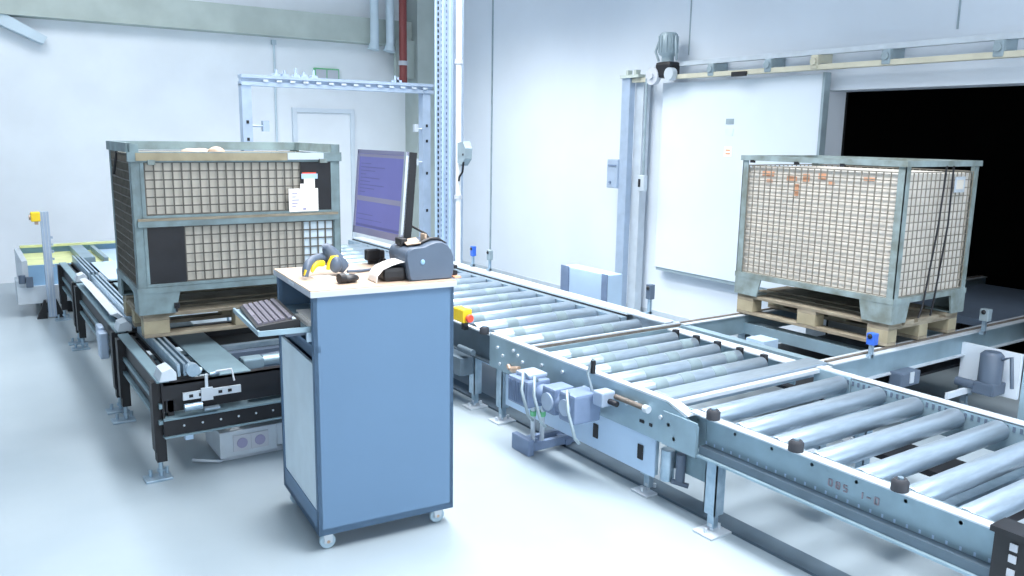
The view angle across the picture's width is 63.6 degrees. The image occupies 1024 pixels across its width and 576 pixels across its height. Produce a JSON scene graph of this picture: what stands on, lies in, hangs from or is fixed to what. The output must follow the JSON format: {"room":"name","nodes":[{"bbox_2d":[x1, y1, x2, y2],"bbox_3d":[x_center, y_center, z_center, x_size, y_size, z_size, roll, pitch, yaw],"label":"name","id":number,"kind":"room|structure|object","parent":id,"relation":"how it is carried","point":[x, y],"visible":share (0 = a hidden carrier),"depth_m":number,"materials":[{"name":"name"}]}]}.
{"room":"distribution center","nodes":[
{"label":"distribution center","id":0,"kind":"room"},
{"bbox_2d":[0,0,405,283],"bbox_3d":[-5.466,-2.899,9.868,10.300,5.600,0.300,-6,13,-33],"label":"wall","id":1,"kind":"structure","parent":0,"point":[87,86],"depth_m":10.28,"materials":[{"name":"white paint"}]},
{"bbox_2d":[0,14,46,44],"bbox_3d":[-5.713,-2.953,9.370,0.750,0.320,0.180,-6,13,-33],"label":"light fixture","id":2,"kind":"object","parent":1,"relation":"attached to","point":[7,22],"depth_m":9.37,"materials":[{"name":"white plastic"}]},
{"bbox_2d":[0,0,411,45],"bbox_3d":[-4.512,-3.381,10.097,7.220,0.345,0.234,-6,13,-33],"label":"beam","id":3,"kind":"structure","parent":1,"relation":"attached to","point":[187,15],"depth_m":10.42,"materials":[{"name":"metal"}]},
{"bbox_2d":[271,40,277,150],"bbox_3d":[-3.233,-1.891,11.378,0.060,2.940,0.050,-6,13,-33],"label":"conduit","id":4,"kind":"object","parent":1,"relation":"attached to","point":[273,42],"visible":0.51,"depth_m":11.24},
{"bbox_2d":[291,107,356,244],"bbox_3d":[-2.676,-1.470,11.841,0.910,2.160,0.050,-6,13,-33],"label":"door","id":5,"kind":"structure","parent":1,"relation":"in","point":[322,125],"depth_m":11.85,"materials":[{"name":"white paint"}]},
{"bbox_2d":[313,68,338,78],"bbox_3d":[-2.604,-3.003,11.586,0.360,0.150,0.055,-6,13,-33],"label":"exit sign","id":6,"kind":"object","parent":1,"relation":"attached to","point":[327,73],"visible":0.69,"depth_m":11.56,"materials":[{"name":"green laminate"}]},
{"bbox_2d":[394,0,434,237],"bbox_3d":[-1.485,-3.247,12.093,0.580,5.600,0.400,-6,13,-33],"label":"column","id":7,"kind":"structure","parent":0,"point":[421,50],"depth_m":12.03,"materials":[{"name":"concrete"}]},
{"bbox_2d":[0,276,1023,575],"bbox_3d":[0.244,0.917,5.685,14.500,0.200,14.700,-6,13,-33],"label":"floor","id":8,"kind":"structure","parent":0,"point":[76,499],"depth_m":4.10,"materials":[{"name":"white concrete"}]},
{"bbox_2d":[28,211,63,319],"bbox_3d":[-4.510,-0.219,8.004,0.240,1.040,0.080,-6,13,-33],"label":"post","id":9,"kind":"object","parent":8,"relation":"on","point":[54,308],"visible":1,"depth_m":8.00,"materials":[{"name":"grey metal"}]},
{"bbox_2d":[14,240,116,311],"bbox_3d":[-4.162,-0.180,9.084,2.280,0.580,1.180,-6,13,-33],"label":"conveyor","id":10,"kind":"object","parent":8,"relation":"on","point":[30,284],"visible":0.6,"depth_m":8.41,"materials":[{"name":"metal"}]},
{"bbox_2d":[55,255,228,345],"bbox_3d":[-3.534,0.035,7.881,1.400,0.615,1.250,-6,13,-33],"label":"conveyor","id":11,"kind":"object","parent":8,"relation":"on","point":[71,274],"visible":0.27,"depth_m":7.68,"materials":[{"name":"black metal"}]},
{"bbox_2d":[71,274,278,414],"bbox_3d":[-2.592,0.305,6.503,1.400,0.615,2.030,-6,13,-33],"label":"conveyor","id":12,"kind":"object","parent":8,"relation":"on","point":[98,302],"visible":0.34,"depth_m":5.89,"materials":[{"name":"black metal"}]},
{"bbox_2d":[111,326,281,483],"bbox_3d":[-1.645,0.572,5.117,1.400,0.624,1.270,-6,13,-33],"label":"conveyor","id":13,"kind":"object","parent":8,"relation":"on","point":[168,384],"visible":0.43,"depth_m":4.57,"materials":[{"name":"black metal"}]},
{"bbox_2d":[123,284,276,338],"bbox_3d":[-1.878,0.114,5.510,1.200,0.144,0.800,-6,12,-32],"label":"wooden pallet","id":14,"kind":"object","parent":13,"relation":"on","point":[222,300],"visible":0.47,"depth_m":5.23,"materials":[{"name":"brown wood"}]},
{"bbox_2d":[106,141,341,315],"bbox_3d":[-1.867,-0.444,5.390,1.279,0.995,0.883,-6,12,-32],"label":"box","id":15,"kind":"object","parent":14,"relation":"on","point":[201,215],"visible":0.91,"depth_m":5.03,"materials":[{"name":"paint"}]},
{"bbox_2d":[292,193,305,209],"bbox_3d":[-1.342,-0.545,5.207,0.090,0.106,0.001,-6,12,-32],"label":"print","id":16,"kind":"object","parent":15,"relation":"on","point":[292,193],"depth_m":5.19},
{"bbox_2d":[192,458,225,462],"bbox_3d":[-1.694,0.960,4.626,0.195,0.038,0.073,-2,11,-14],"label":"power cable","id":17,"kind":"object","parent":8,"relation":"on","point":[193,460],"visible":0.84,"depth_m":4.60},
{"bbox_2d":[205,419,282,460],"bbox_3d":[-1.357,0.833,4.953,0.850,0.180,0.342,-6,13,-33],"label":"box","id":18,"kind":"object","parent":8,"relation":"on","point":[232,443],"visible":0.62,"depth_m":4.68,"materials":[{"name":"grey metal"}]},
{"bbox_2d":[233,433,250,451],"bbox_3d":[-1.519,0.869,4.649,0.100,0.095,0.008,-6,13,-33],"label":"socket","id":19,"kind":"object","parent":18,"relation":"attached to","point":[241,441],"depth_m":4.64,"materials":[{"name":"white plastic"}]},
{"bbox_2d":[251,430,268,448],"bbox_3d":[-1.436,0.860,4.704,0.100,0.095,0.008,-6,13,-33],"label":"socket","id":20,"kind":"object","parent":18,"relation":"attached to","point":[259,438],"depth_m":4.70,"materials":[{"name":"white plastic"}]},
{"bbox_2d":[237,68,433,236],"bbox_3d":[-1.734,-0.964,8.443,2.075,2.433,0.200,-6,13,-33],"label":"frame","id":21,"kind":"object","parent":8,"relation":"on","point":[284,80],"visible":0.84,"depth_m":8.35,"materials":[{"name":"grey metal"}]},
{"bbox_2d":[233,262,456,547],"bbox_3d":[-0.794,0.526,3.901,0.871,1.185,0.644,-5,12,-29],"label":"rolling cart","id":22,"kind":"object","parent":8,"relation":"on","point":[367,387],"visible":0.98,"depth_m":3.68,"materials":[{"name":"blue metal"}]},
{"bbox_2d":[240,298,300,330],"bbox_3d":[-1.082,0.112,3.672,0.180,0.045,0.470,-4,12,-26],"label":"keyboard","id":23,"kind":"object","parent":22,"relation":"on","point":[272,314],"visible":1,"depth_m":3.58,"materials":[{"name":"black plastic"}]},
{"bbox_2d":[233,303,311,341],"bbox_3d":[-0.934,0.147,3.746,0.578,0.062,0.591,-6,13,-33],"label":"keyboard tray","id":24,"kind":"object","parent":22,"relation":"on","point":[304,332],"depth_m":3.49,"materials":[{"name":"metal"}]},
{"bbox_2d":[295,308,310,326],"bbox_3d":[-0.854,0.128,3.676,0.180,0.022,0.280,-5,12,-29],"label":"paper stack","id":25,"kind":"object","parent":22,"relation":"on","point":[304,315],"visible":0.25,"depth_m":3.65,"materials":[{"name":"white paper"}]},
{"bbox_2d":[310,275,335,278],"bbox_3d":[-0.855,-0.050,3.744,0.090,0.002,0.090,-6,13,-33],"label":"paper slip","id":26,"kind":"object","parent":22,"relation":"on","point":[318,276],"visible":0.86,"depth_m":3.74,"materials":[{"name":"white paper"}]},
{"bbox_2d":[302,243,371,276],"bbox_3d":[-0.810,-0.138,3.822,0.111,0.147,0.407,9,13,39],"label":"barcode scanner","id":27,"kind":"object","parent":22,"relation":"on","point":[335,262],"visible":0.98,"depth_m":3.77,"materials":[{"name":"grey plastic"}]},
{"bbox_2d":[336,273,358,283],"bbox_3d":[-0.717,-0.046,3.615,0.104,0.048,0.068,-6,13,-33],"label":"computer mouse","id":28,"kind":"object","parent":22,"relation":"on","point":[341,278],"visible":1,"depth_m":3.59,"materials":[{"name":"black plastic"}]},
{"bbox_2d":[273,262,456,297],"bbox_3d":[-0.697,-0.049,3.845,0.668,0.030,0.644,-5,12,-29],"label":"countertop","id":29,"kind":"structure","parent":22,"relation":"on","point":[311,287],"depth_m":3.63,"materials":[{"name":"white laminate"}]},
{"bbox_2d":[364,248,385,263],"bbox_3d":[-0.685,-0.163,4.173,0.069,0.075,0.149,6,11,24],"label":"power adapter","id":30,"kind":"object","parent":22,"relation":"on","point":[373,256],"visible":0.98,"depth_m":4.13,"materials":[{"name":"black plastic"}]},
{"bbox_2d":[353,149,428,240],"bbox_3d":[-0.607,-0.400,4.120,0.172,0.562,0.616,-9,14,-42],"label":"monitor","id":31,"kind":"object","parent":22,"relation":"on","point":[385,180],"visible":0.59,"depth_m":4.07,"materials":[{"name":"black plastic"}]},
{"bbox_2d":[368,233,460,282],"bbox_3d":[-0.459,-0.147,3.763,0.400,0.200,0.227,-5,12,-29],"label":"printer","id":32,"kind":"object","parent":22,"relation":"on","point":[420,258],"visible":1,"depth_m":3.69,"materials":[{"name":"black plastic"}]},
{"bbox_2d":[374,263,405,280],"bbox_3d":[-0.552,-0.073,3.726,0.110,0.065,0.160,-5,12,-29],"label":"paper label","id":33,"kind":"object","parent":32,"relation":"attached to","point":[388,271],"depth_m":3.66,"materials":[{"name":"white paper"}]},
{"bbox_2d":[435,0,463,262],"bbox_3d":[-0.634,-2.013,8.247,0.220,4.600,0.410,-6,13,-33],"label":"post","id":34,"kind":"object","parent":8,"relation":"on","point":[445,10],"visible":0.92,"depth_m":8.23,"materials":[{"name":"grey metal"}]},
{"bbox_2d":[454,0,462,262],"bbox_3d":[-0.508,-2.457,7.909,0.080,5.600,0.080,-6,13,-33],"label":"pipe","id":35,"kind":"object","parent":8,"relation":"on","point":[458,61],"visible":0.84,"depth_m":8.03,"materials":[{"name":"plastic"}]},
{"bbox_2d":[457,141,471,180],"bbox_3d":[-0.465,-1.233,8.054,0.088,0.387,0.148,-6,13,-33],"label":"junction box","id":36,"kind":"object","parent":35,"relation":"attached to","point":[464,149],"visible":1,"depth_m":8.01,"materials":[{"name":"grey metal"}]},
{"bbox_2d":[341,237,639,410],"bbox_3d":[-1.036,0.097,7.774,1.420,0.612,5.006,-6,13,-33],"label":"conveyor","id":37,"kind":"object","parent":8,"relation":"on","point":[506,305],"visible":0.3,"depth_m":6.18,"materials":[{"name":"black metal"}]},
{"bbox_2d":[454,306,473,329],"bbox_3d":[-0.323,0.210,5.527,0.070,0.150,0.180,-6,13,-33],"label":"emergency stop button","id":38,"kind":"object","parent":37,"relation":"attached to","point":[462,314],"visible":0.96,"depth_m":5.49,"materials":[{"name":"yellow plastic"}]},
{"bbox_2d":[470,246,475,266],"bbox_3d":[-0.379,-0.306,7.962,0.054,0.196,0.046,-6,13,-33],"label":"sensor","id":39,"kind":"object","parent":37,"relation":"on","point":[472,248],"visible":1,"depth_m":7.95,"materials":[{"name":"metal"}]},
{"bbox_2d":[486,250,492,270],"bbox_3d":[-0.212,-0.258,7.718,0.057,0.196,0.049,-6,13,-33],"label":"sensor","id":40,"kind":"object","parent":37,"relation":"on","point":[489,252],"visible":1,"depth_m":7.70,"materials":[{"name":"metal"}]},
{"bbox_2d":[560,264,621,305],"bbox_3d":[0.675,0.184,7.179,0.170,0.710,0.630,-6,13,-33],"label":"box","id":41,"kind":"object","parent":8,"relation":"on","point":[603,285],"visible":0.36,"depth_m":7.01,"materials":[{"name":"metal"}]},
{"bbox_2d":[615,70,650,311],"bbox_3d":[1.243,-0.983,8.615,0.220,2.500,0.290,-6,13,-33],"label":"post","id":42,"kind":"object","parent":8,"relation":"on","point":[636,220],"visible":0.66,"depth_m":8.57,"materials":[{"name":"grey metal"}]},
{"bbox_2d":[606,159,618,187],"bbox_3d":[1.088,-1.207,8.712,0.110,0.300,0.169,-6,13,-33],"label":"control box","id":43,"kind":"object","parent":42,"relation":"attached to","point":[612,164],"visible":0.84,"depth_m":8.67,"materials":[{"name":"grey metal"}]},
{"bbox_2d":[453,378,850,575],"bbox_3d":[-0.301,0.749,5.954,0.120,0.014,8.600,-6,13,-33],"label":"cable tray","id":44,"kind":"object","parent":8,"relation":"on","point":[799,559],"visible":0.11,"depth_m":4.19,"materials":[{"name":"grey metal"}]},
{"bbox_2d":[488,311,857,497],"bbox_3d":[0.792,0.618,4.920,1.599,0.683,1.822,-6,13,-33],"label":"conveyor","id":45,"kind":"object","parent":8,"relation":"on","point":[621,389],"visible":0.97,"depth_m":4.56,"materials":[{"name":"metal"}]},
{"bbox_2d":[645,284,654,313],"bbox_3d":[0.986,0.081,5.928,0.057,0.218,0.049,-6,13,-33],"label":"sensor","id":46,"kind":"object","parent":45,"relation":"attached to","point":[650,288],"visible":1,"depth_m":5.91,"materials":[{"name":"metal"}]},
{"bbox_2d":[675,275,1023,440],"bbox_3d":[3.285,0.461,6.293,4.100,0.570,1.672,-6,13,-33],"label":"conveyor","id":47,"kind":"object","parent":8,"relation":"on","point":[984,369],"visible":0.48,"depth_m":5.57,"materials":[{"name":"metal"}]},
{"bbox_2d":[737,286,956,346],"bbox_3d":[2.329,0.166,5.834,0.800,0.144,1.200,-6,13,-33],"label":"wooden pallet","id":48,"kind":"object","parent":47,"relation":"on","point":[812,307],"visible":0.86,"depth_m":5.61,"materials":[{"name":"brown wood"}]},
{"bbox_2d":[734,155,982,324],"bbox_3d":[2.345,-0.397,5.727,0.867,1.000,1.277,-6,13,-33],"label":"box","id":49,"kind":"object","parent":48,"relation":"on","point":[888,240],"visible":1,"depth_m":5.36,"materials":[{"name":"metal"}]},
{"bbox_2d":[762,171,773,176],"bbox_3d":[1.795,-0.800,5.783,0.004,0.035,0.100,-6,13,-33],"label":"print","id":50,"kind":"object","parent":49,"relation":"on","point":[764,173],"depth_m":5.78},
{"bbox_2d":[787,176,796,180],"bbox_3d":[1.906,-0.746,5.624,0.004,0.030,0.080,-6,13,-33],"label":"print","id":51,"kind":"object","parent":49,"relation":"attached to","point":[789,178],"depth_m":5.62},
{"bbox_2d":[794,184,798,195],"bbox_3d":[1.930,-0.665,5.601,0.004,0.080,0.030,-6,13,-33],"label":"print","id":52,"kind":"object","parent":49,"relation":"attached to","point":[796,186],"depth_m":5.60},
{"bbox_2d":[803,174,809,181],"bbox_3d":[1.971,-0.738,5.529,0.004,0.050,0.050,-6,13,-33],"label":"print","id":53,"kind":"object","parent":49,"relation":"attached to","point":[806,177],"depth_m":5.52},
{"bbox_2d":[818,173,825,179],"bbox_3d":[2.041,-0.732,5.424,0.004,0.040,0.060,-6,13,-33],"label":"print","id":54,"kind":"object","parent":49,"relation":"attached to","point":[821,176],"depth_m":5.42},
{"bbox_2d":[776,334,959,399],"bbox_3d":[2.286,0.521,5.856,1.650,0.020,1.030,-6,13,-33],"label":"frame","id":55,"kind":"object","parent":47,"relation":"on","point":[925,370],"depth_m":5.92,"materials":[{"name":"grey metal"}]},
{"bbox_2d":[866,332,878,358],"bbox_3d":[2.145,0.343,4.931,0.060,0.152,0.052,-6,13,-33],"label":"sensor","id":56,"kind":"object","parent":47,"relation":"attached to","point":[872,338],"visible":1,"depth_m":4.92,"materials":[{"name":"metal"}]},
{"bbox_2d":[979,308,992,334],"bbox_3d":[3.200,0.227,5.592,0.066,0.174,0.058,-6,13,-33],"label":"sensor","id":57,"kind":"object","parent":47,"relation":"attached to","point":[985,316],"visible":1,"depth_m":5.58,"materials":[{"name":"metal"}]},
{"bbox_2d":[692,376,1023,575],"bbox_3d":[2.060,0.984,3.246,1.300,0.612,2.480,-6,13,-33],"label":"conveyor","id":58,"kind":"object","parent":8,"relation":"on","point":[966,518],"visible":1,"depth_m":3.48,"materials":[{"name":"metal"}]},
{"bbox_2d":[1017,370,1023,420],"bbox_3d":[2.554,0.360,3.891,0.220,1.620,0.340,-6,13,-33],"label":"post","id":59,"kind":"object","parent":8,"relation":"on","point":[1020,416],"visible":0.02,"depth_m":3.97,"materials":[{"name":"metal"}]},
{"bbox_2d":[463,0,1023,335],"bbox_3d":[2.773,-2.167,6.625,0.280,5.600,14.400,-6,13,-33],"label":"wall","id":60,"kind":"structure","parent":0,"point":[558,65],"depth_m":9.07,"materials":[{"name":"white paint"}]},
{"bbox_2d":[463,260,779,343],"bbox_3d":[0.557,-0.013,10.049,0.012,0.050,7.040,-6,13,-33],"label":"trim","id":61,"kind":"structure","parent":60,"relation":"attached to","point":[654,312],"depth_m":10.26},
{"bbox_2d":[489,0,960,249],"bbox_3d":[1.599,-2.455,8.084,0.012,5.600,6.688,-6,13,-33],"label":"trim","id":62,"kind":"structure","parent":60,"relation":"attached to","point":[959,8],"depth_m":10.85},
{"bbox_2d":[676,31,1023,78],"bbox_3d":[2.736,-1.756,6.288,0.224,0.175,3.960,-6,13,-33],"label":"door track","id":63,"kind":"object","parent":60,"relation":"attached to","point":[1005,44],"visible":1,"depth_m":6.26,"materials":[{"name":"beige metal"}]},
{"bbox_2d":[632,32,679,84],"bbox_3d":[1.414,-2.232,8.079,0.195,0.484,0.647,-6,13,-33],"label":"motor","id":64,"kind":"object","parent":63,"relation":"attached to","point":[667,46],"visible":0.98,"depth_m":7.90,"materials":[{"name":"grey metal"}]},
{"bbox_2d":[638,78,647,190],"bbox_3d":[1.316,-1.516,8.205,0.055,1.100,0.090,-6,13,-33],"label":"switch","id":65,"kind":"object","parent":64,"relation":"hanging from","point":[642,179],"visible":1,"depth_m":8.23,"materials":[{"name":"black metal"}]},
{"bbox_2d":[638,175,646,190],"bbox_3d":[1.311,-1.054,8.292,0.050,0.160,0.090,-6,13,-33],"label":"switch","id":66,"kind":"object","parent":65,"relation":"attached to","point":[642,179],"depth_m":8.26,"materials":[{"name":"white plastic"}]},
{"bbox_2d":[655,72,830,289],"bbox_3d":[2.017,-0.966,7.574,0.072,1.870,1.855,-6,13,-33],"label":"door","id":67,"kind":"structure","parent":63,"relation":"hanging from","point":[707,127],"depth_m":7.67,"materials":[{"name":"metal"}]},
{"bbox_2d":[825,86,1023,353],"bbox_3d":[4.797,-1.515,7.401,3.820,4.100,6.800,-6,13,-33],"label":"doorway","id":68,"kind":"structure","parent":0,"point":[985,124],"depth_m":9.62,"materials":[{"name":"black"}]},
{"bbox_3d":[0.335,-4.786,4.629,14.500,0.200,14.700,-6,13,-33],"label":"ceiling","id":69,"kind":"structure","parent":0,"visible":0},
{"bbox_2d":[368,0,378,50],"bbox_3d":[-1.921,-4.595,11.334,0.167,2.587,0.170,-6,13,-33],"label":"air duct","id":70,"kind":"object","parent":69,"relation":"hanging from","point":[374,6],"visible":1,"depth_m":11.48,"materials":[{"name":"white metal"}]},
{"bbox_2d":[383,0,394,52],"bbox_3d":[-1.722,-4.611,11.467,0.167,2.597,0.170,-6,13,-33],"label":"air duct","id":71,"kind":"object","parent":69,"relation":"hanging from","point":[389,47],"visible":1,"depth_m":11.61,"materials":[{"name":"white metal"}]},
{"bbox_2d":[396,0,407,82],"bbox_3d":[-1.560,-4.372,11.453,0.225,3.056,0.136,-6,13,-33],"label":"pipe","id":72,"kind":"object","parent":69,"relation":"hanging from","point":[403,63],"visible":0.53,"depth_m":11.60,"materials":[{"name":"metal"}]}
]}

